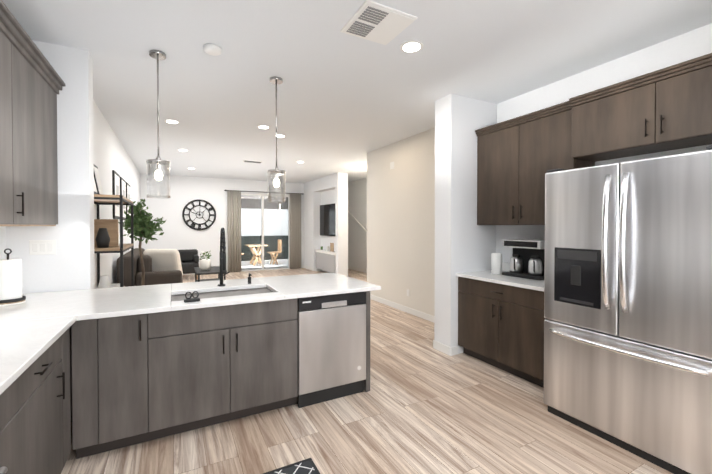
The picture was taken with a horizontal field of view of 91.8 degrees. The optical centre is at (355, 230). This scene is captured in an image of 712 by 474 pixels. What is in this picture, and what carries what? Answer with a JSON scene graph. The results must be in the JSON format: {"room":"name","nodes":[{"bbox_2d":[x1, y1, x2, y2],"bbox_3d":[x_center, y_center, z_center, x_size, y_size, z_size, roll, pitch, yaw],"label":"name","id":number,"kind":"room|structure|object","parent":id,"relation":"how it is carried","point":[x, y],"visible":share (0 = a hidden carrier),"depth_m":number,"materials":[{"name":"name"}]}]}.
{"room":"kitchen","nodes":[
{"label":"kitchen","id":0,"kind":"room"},
{"bbox_2d":[0,226,5,258],"bbox_3d":[-1.487,-0.013,0.226,0.140,2.900,5.400,0,1,-28],"label":"wall","id":1,"kind":"structure","parent":0,"point":[2,242],"depth_m":2.60,"materials":[{"name":"paint"}]},
{"bbox_2d":[0,20,15,225],"bbox_3d":[-1.965,-0.572,1.617,0.316,1.085,0.679,0,1,-28],"label":"upper cabinet","id":2,"kind":"object","parent":1,"relation":"attached to","point":[7,37],"depth_m":1.94,"materials":[{"name":"brown wood"}]},
{"bbox_2d":[16,40,59,225],"bbox_3d":[-2.334,-0.581,2.313,0.316,1.085,0.896,0,1,-28],"label":"upper cabinet","id":3,"kind":"object","parent":1,"relation":"attached to","point":[32,83],"depth_m":2.32,"materials":[{"name":"brown wood"}]},
{"bbox_2d":[5,40,94,293],"bbox_3d":[-2.562,-0.045,2.813,0.660,2.900,0.180,0,1,-28],"label":"wall","id":4,"kind":"structure","parent":0,"point":[69,265],"depth_m":2.82,"materials":[{"name":"paint"}]},
{"bbox_2d":[29,240,56,254],"bbox_3d":[-2.491,0.136,2.745,0.166,0.116,0.007,0,1,-28],"label":"switch plate","id":5,"kind":"object","parent":4,"relation":"attached to","point":[41,247],"visible":1,"depth_m":2.74,"materials":[{"name":"white plastic"}]},
{"bbox_2d":[93,100,139,288],"bbox_3d":[-4.302,-0.088,6.248,0.140,2.900,7.520,0,1,-28],"label":"wall","id":6,"kind":"structure","parent":0,"point":[110,153],"depth_m":4.96,"materials":[{"name":"paint"}]},
{"bbox_2d":[112,170,120,218],"bbox_3d":[-3.785,-0.543,5.452,0.030,0.730,0.600,0,1,-28],"label":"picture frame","id":7,"kind":"object","parent":6,"relation":"attached to","point":[120,185],"depth_m":5.35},
{"bbox_2d":[121,177,126,219],"bbox_3d":[-4.160,-0.552,6.159,0.030,0.730,0.600,0,1,-28],"label":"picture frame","id":8,"kind":"object","parent":6,"relation":"attached to","point":[123,183],"depth_m":6.22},
{"bbox_2d":[127,183,130,214],"bbox_3d":[-4.534,-0.561,6.866,0.030,0.730,0.600,0,1,-28],"label":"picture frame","id":9,"kind":"object","parent":6,"relation":"attached to","point":[128,186],"depth_m":6.78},
{"bbox_2d":[140,173,303,268],"bbox_3d":[-3.373,-0.149,11.073,6.300,2.900,0.140,0,1,-28],"label":"wall","id":10,"kind":"structure","parent":0,"point":[179,234],"depth_m":10.27,"materials":[{"name":"paint"}]},
{"bbox_2d":[182,199,215,229],"bbox_3d":[-4.660,-0.459,10.274,0.922,0.922,0.052,0,1,-28],"label":"wall clock","id":11,"kind":"object","parent":10,"relation":"attached to","point":[199,214],"visible":1,"depth_m":10.25,"materials":[{"name":"black metal"}]},
{"bbox_2d":[225,190,302,271],"bbox_3d":[-2.911,0.015,11.166,2.528,2.540,0.126,0,1,-28],"label":"curtains","id":12,"kind":"object","parent":10,"relation":"attached to","point":[234,226],"visible":1,"depth_m":10.76,"materials":[{"name":"beige fabric"}]},
{"bbox_2d":[240,193,289,271],"bbox_3d":[-2.968,0.065,11.273,1.674,2.467,0.090,0,1,-28],"label":"window frame","id":13,"kind":"structure","parent":10,"relation":"in","point":[262,230],"depth_m":11.25,"materials":[{"name":"white"}]},
{"bbox_2d":[304,172,347,274],"bbox_3d":[-1.002,-0.144,10.688,0.310,2.900,2.760,0,1,-28],"label":"wall","id":14,"kind":"structure","parent":0,"point":[330,189],"depth_m":10.46,"materials":[{"name":"paint"}]},
{"bbox_2d":[320,203,334,235],"bbox_3d":[-0.776,-0.311,10.387,0.066,0.960,1.540,0,1,-28],"label":"wall-mounted tv","id":15,"kind":"object","parent":14,"relation":"attached to","point":[327,219],"visible":0.56,"depth_m":10.49,"materials":[{"name":"black"}]},
{"bbox_2d":[2,0,711,182],"bbox_3d":[-0.420,-1.574,5.127,6.950,0.100,13.700,0,1,-28],"label":"ceiling","id":16,"kind":"structure","parent":0,"point":[346,103],"depth_m":3.10,"materials":[{"name":"paint"}]},
{"bbox_2d":[146,50,170,198],"bbox_3d":[-1.675,-0.886,2.921,0.180,1.219,0.180,0,1,-28],"label":"pendant light","id":17,"kind":"object","parent":16,"relation":"hanging from","point":[158,161],"visible":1,"depth_m":2.91,"materials":[{"name":"clear glass"}]},
{"bbox_2d":[164,119,179,123],"bbox_3d":[-2.569,-1.516,4.816,0.190,0.008,0.190,0,1,-28],"label":"recessed light","id":18,"kind":"object","parent":16,"relation":"in","point":[172,121],"visible":1,"depth_m":4.79,"materials":[{"name":"white"}]},
{"bbox_2d":[203,43,221,55],"bbox_3d":[-1.177,-1.475,2.827,0.140,0.040,0.140,0,1,-28],"label":"smoke detector","id":19,"kind":"object","parent":16,"relation":"attached to","point":[212,49],"visible":1,"depth_m":2.79,"materials":[{"name":"white plastic"}]},
{"bbox_2d":[243,160,261,162],"bbox_3d":[-2.339,-1.550,7.801,0.400,0.014,0.200,0,1,-28],"label":"ceiling vent","id":20,"kind":"object","parent":16,"relation":"in","point":[250,161],"visible":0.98,"depth_m":7.74,"materials":[{"name":"white metal"}]},
{"bbox_2d":[257,125,269,128],"bbox_3d":[-1.363,-1.520,5.081,0.190,0.008,0.190,0,1,-28],"label":"recessed light","id":21,"kind":"object","parent":16,"relation":"in","point":[263,127],"visible":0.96,"depth_m":5.08,"materials":[{"name":"white"}]},
{"bbox_2d":[267,76,285,202],"bbox_3d":[-0.792,-0.892,3.434,0.180,1.219,0.180,0,1,-28],"label":"pendant light","id":22,"kind":"object","parent":16,"relation":"hanging from","point":[275,80],"visible":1,"depth_m":3.42,"materials":[{"name":"clear glass"}]},
{"bbox_2d":[340,0,417,44],"bbox_3d":[0.155,-1.481,2.491,0.410,0.019,0.410,0,1,-28],"label":"ceiling vent","id":23,"kind":"object","parent":16,"relation":"in","point":[370,20],"visible":1,"depth_m":2.45,"materials":[{"name":"white"}]},
{"bbox_2d":[400,40,422,52],"bbox_3d":[0.452,-1.491,2.807,0.190,0.008,0.190,0,1,-28],"label":"recessed light","id":24,"kind":"object","parent":16,"relation":"in","point":[413,46],"visible":1,"depth_m":2.79,"materials":[{"name":"white"}]},
{"bbox_2d":[348,178,366,269],"bbox_3d":[0.650,-0.137,10.058,0.140,2.900,5.420,0,1,-28],"label":"wall","id":25,"kind":"structure","parent":0,"point":[357,232],"depth_m":11.04,"materials":[{"name":"paint"}]},
{"bbox_2d":[348,211,366,231],"bbox_3d":[0.030,-0.323,10.983,0.091,1.385,2.618,0,1,-28],"label":"stair handrail","id":26,"kind":"object","parent":25,"relation":"attached to","point":[357,221],"visible":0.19,"depth_m":10.84,"materials":[{"name":"white wood"}]},
{"bbox_2d":[348,266,366,272],"bbox_3d":[0.547,1.266,10.106,0.013,0.095,5.270,0,1,-28],"label":"baseboard","id":27,"kind":"structure","parent":25,"relation":"attached to","point":[349,267],"depth_m":11.04,"materials":[{"name":"white"}]},
{"bbox_2d":[61,268,672,473],"bbox_3d":[-0.420,1.425,5.165,6.950,0.100,13.700,0,1,-28],"label":"floor","id":28,"kind":"structure","parent":0,"point":[422,406],"depth_m":2.39,"materials":[{"name":"brown wood"}]},
{"bbox_2d":[0,327,70,473],"bbox_3d":[-1.260,0.952,0.691,0.679,0.959,2.788,0,1,-28],"label":"base cabinet","id":29,"kind":"object","parent":28,"relation":"on","point":[35,422],"visible":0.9,"depth_m":1.57,"materials":[{"name":"brown wood"}]},
{"bbox_2d":[0,466,7,473],"bbox_3d":[-0.976,0.930,0.746,0.126,0.753,0.752,0,1,-28],"label":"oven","id":30,"kind":"object","parent":29,"relation":"in","point":[3,470],"depth_m":1.05,"materials":[{"name":"silver"}]},
{"bbox_2d":[68,320,99,458],"bbox_3d":[-1.769,0.971,2.338,0.127,0.881,0.624,0,1,-28],"label":"base cabinet","id":31,"kind":"object","parent":28,"relation":"on","point":[84,334],"depth_m":2.08,"materials":[{"name":"brown wood"}]},
{"bbox_2d":[94,165,133,288],"bbox_3d":[-2.673,0.308,3.732,0.364,2.170,1.024,0,1,-28],"label":"shelf unit","id":32,"kind":"object","parent":28,"relation":"on","point":[106,235],"visible":0.38,"depth_m":3.58,"materials":[{"name":"black"}]},
{"bbox_2d":[100,316,151,452],"bbox_3d":[-1.598,0.970,2.429,0.261,0.881,0.624,0,1,-28],"label":"base cabinet","id":33,"kind":"object","parent":28,"relation":"on","point":[150,362],"depth_m":2.17,"materials":[{"name":"brown wood"}]},
{"bbox_2d":[118,199,165,285],"bbox_3d":[-3.025,0.463,4.872,0.623,1.833,0.803,0,1,-28],"label":"tree","id":34,"kind":"object","parent":28,"relation":"on","point":[144,226],"visible":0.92,"depth_m":4.77,"materials":[{"name":"green plant"}]},
{"bbox_2d":[117,248,182,286],"bbox_3d":[-3.707,0.832,6.360,0.907,1.056,2.300,0,1,-28],"label":"sofa","id":35,"kind":"object","parent":28,"relation":"on","point":[162,266],"visible":0.58,"depth_m":5.49,"materials":[{"name":"fabric"}]},
{"bbox_2d":[178,249,198,278],"bbox_3d":[-4.668,0.931,9.473,0.620,0.780,0.600,0,1,-28],"label":"accent chair","id":36,"kind":"object","parent":28,"relation":"on","point":[189,258],"visible":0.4,"depth_m":9.45,"materials":[{"name":"black"}]},
{"bbox_2d":[194,266,225,281],"bbox_3d":[-3.376,1.120,7.953,0.600,0.440,1.200,0,1,-28],"label":"coffee table","id":37,"kind":"object","parent":28,"relation":"on","point":[212,270],"visible":0.48,"depth_m":7.76,"materials":[{"name":"black wood"}]},
{"bbox_2d":[199,250,210,270],"bbox_3d":[-3.423,0.676,7.832,0.272,0.450,0.281,0,1,-28],"label":"potted plant","id":38,"kind":"object","parent":37,"relation":"on","point":[204,264],"visible":1,"depth_m":7.74,"materials":[{"name":"green plant"}]},
{"bbox_2d":[148,300,299,439],"bbox_3d":[-1.038,0.966,2.725,1.006,0.881,0.624,0,1,-28],"label":"base cabinet","id":39,"kind":"object","parent":28,"relation":"on","point":[211,366],"depth_m":2.44,"materials":[{"name":"brown wood"}]},
{"bbox_2d":[0,272,379,327],"bbox_3d":[-1.228,0.507,2.825,2.736,0.032,1.020,0,1,-28],"label":"countertop","id":40,"kind":"structure","parent":39,"relation":"on","point":[101,303],"depth_m":2.54,"materials":[{"name":"white stone"}]},
{"bbox_2d":[0,248,25,305],"bbox_3d":[-2.350,0.309,2.330,0.170,0.374,0.170,0,1,-28],"label":"paper towel holder","id":41,"kind":"object","parent":40,"relation":"on","point":[10,281],"visible":1,"depth_m":2.29,"materials":[{"name":"white paper"}]},
{"bbox_2d":[172,284,271,299],"bbox_3d":[-1.054,0.635,2.771,0.784,0.246,0.444,0,1,-28],"label":"sink","id":42,"kind":"object","parent":40,"relation":"in","point":[263,287],"depth_m":2.86,"materials":[{"name":"grey metal"}]},
{"bbox_2d":[216,228,229,287],"bbox_3d":[-1.124,0.234,2.963,0.105,0.511,0.251,0,1,-28],"label":"faucet","id":43,"kind":"object","parent":40,"relation":"on","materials":[{"name":"black metal"}]},
{"bbox_2d":[248,273,251,283],"bbox_3d":[-0.961,0.439,3.127,0.031,0.096,0.086,0,1,-28],"label":"soap dispenser","id":44,"kind":"object","parent":40,"relation":"on","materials":[{"name":"black"}]},
{"bbox_2d":[263,458,319,473],"bbox_3d":[-0.199,1.416,1.435,0.510,0.012,1.300,0,1,-28],"label":"kitchen mat","id":45,"kind":"object","parent":28,"relation":"on","point":[307,466],"visible":0.96,"depth_m":2.03,"materials":[{"name":"black fabric"}]},
{"bbox_2d":[315,243,335,272],"bbox_3d":[-0.851,0.835,10.362,0.220,0.950,1.500,0,1,-28],"label":"console table","id":46,"kind":"object","parent":28,"relation":"on","point":[325,260],"visible":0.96,"depth_m":10.25,"materials":[{"name":"white wood"}]},
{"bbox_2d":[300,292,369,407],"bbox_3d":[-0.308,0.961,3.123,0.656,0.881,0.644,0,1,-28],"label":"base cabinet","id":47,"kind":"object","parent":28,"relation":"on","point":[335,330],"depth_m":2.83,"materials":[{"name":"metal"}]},
{"bbox_2d":[298,291,365,407],"bbox_3d":[-0.191,0.967,2.854,0.605,0.876,0.069,0,1,-28],"label":"dishwasher","id":48,"kind":"object","parent":47,"relation":"in","point":[331,326],"depth_m":2.82,"materials":[{"name":"metal"}]},
{"bbox_2d":[433,340,453,355],"bbox_3d":[0.994,1.343,3.944,0.033,0.095,0.280,0,1,-28],"label":"baseboard","id":49,"kind":"structure","parent":28,"relation":"on","point":[441,347],"depth_m":3.91,"materials":[{"name":"white"}]},
{"bbox_2d":[458,277,545,387],"bbox_3d":[1.654,0.956,3.521,0.650,0.881,1.093,0,1,-28],"label":"base cabinet","id":50,"kind":"object","parent":28,"relation":"on","point":[501,326],"visible":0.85,"depth_m":3.33,"materials":[{"name":"brown wood"}]},
{"bbox_2d":[456,262,543,291],"bbox_3d":[1.653,0.448,3.514,0.652,0.132,1.093,0,1,-28],"label":"countertop","id":51,"kind":"structure","parent":50,"relation":"on","point":[532,284],"depth_m":3.46,"materials":[{"name":"white stone"}]},
{"bbox_2d":[491,253,501,273],"bbox_3d":[1.548,0.363,3.795,0.112,0.229,0.112,0,1,-28],"label":"paper roll","id":52,"kind":"object","parent":51,"relation":"on","point":[496,263],"visible":0.98,"depth_m":3.75,"materials":[{"name":"white paper"}]},
{"bbox_2d":[502,239,544,279],"bbox_3d":[1.776,0.288,3.564,0.272,0.385,0.440,0,1,-28],"label":"coffee maker","id":53,"kind":"object","parent":51,"relation":"on","point":[527,259],"visible":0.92,"depth_m":3.53,"materials":[{"name":"black"}]},
{"bbox_2d":[544,146,711,473],"bbox_3d":[2.045,0.470,2.397,0.952,1.880,1.038,0,1,-28],"label":"refrigerator","id":54,"kind":"object","parent":28,"relation":"on","point":[628,311],"visible":1,"depth_m":2.14,"materials":[{"name":"grey metal"}]},
{"bbox_2d":[434,93,496,355],"bbox_3d":[1.305,-0.061,4.099,0.720,2.900,0.267,0,1,-28],"label":"wall column","id":55,"kind":"structure","parent":0,"point":[464,242],"depth_m":3.92,"materials":[{"name":"paint"}]},
{"bbox_2d":[367,23,711,315],"bbox_3d":[2.110,-0.054,3.499,0.140,2.900,7.820,0,1,-28],"label":"wall","id":56,"kind":"structure","parent":0,"point":[400,228],"depth_m":5.36,"materials":[{"name":"paint"}]},
{"bbox_2d":[390,162,408,295],"bbox_3d":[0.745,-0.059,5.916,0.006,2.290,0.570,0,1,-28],"label":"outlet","id":57,"kind":"object","parent":56,"relation":"attached to","point":[391,165],"visible":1,"depth_m":6.07,"materials":[{"name":"white plastic"}]},
{"bbox_2d":[370,294,434,322],"bbox_3d":[0.882,1.322,5.667,0.016,0.095,2.870,0,1,-28],"label":"baseboard","id":58,"kind":"structure","parent":56,"relation":"attached to","point":[417,313],"depth_m":5.79,"materials":[{"name":"white"}]},
{"bbox_2d":[475,101,594,224],"bbox_3d":[1.780,-0.598,3.568,0.365,1.086,1.093,0,1,-28],"label":"upper cabinet","id":59,"kind":"object","parent":56,"relation":"attached to","point":[518,157],"visible":0.73,"depth_m":3.47,"materials":[{"name":"brown wood"}]},
{"bbox_2d":[569,53,711,161],"bbox_3d":[2.291,-0.875,2.546,0.415,0.506,1.179,0,1,-28],"label":"upper cabinet","id":60,"kind":"object","parent":56,"relation":"attached to","point":[666,109],"visible":1,"depth_m":2.52,"materials":[{"name":"brown wood"}]},
{"label":"outside","id":61,"kind":"structure","parent":0,"visible":0},
{"bbox_2d":[241,195,287,269],"bbox_3d":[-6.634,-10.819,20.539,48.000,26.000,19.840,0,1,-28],"label":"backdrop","id":62,"kind":"structure","parent":61,"point":[267,223],"depth_m":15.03,"materials":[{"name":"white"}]},
{"bbox_2d":[241,239,281,265],"bbox_3d":[-3.707,0.824,12.753,1.830,0.928,0.700,0,1,-28],"label":"patio furniture","id":63,"kind":"object","parent":62,"relation":"on","point":[255,256],"depth_m":12.92,"materials":[{"name":"beige wood"}]}
]}

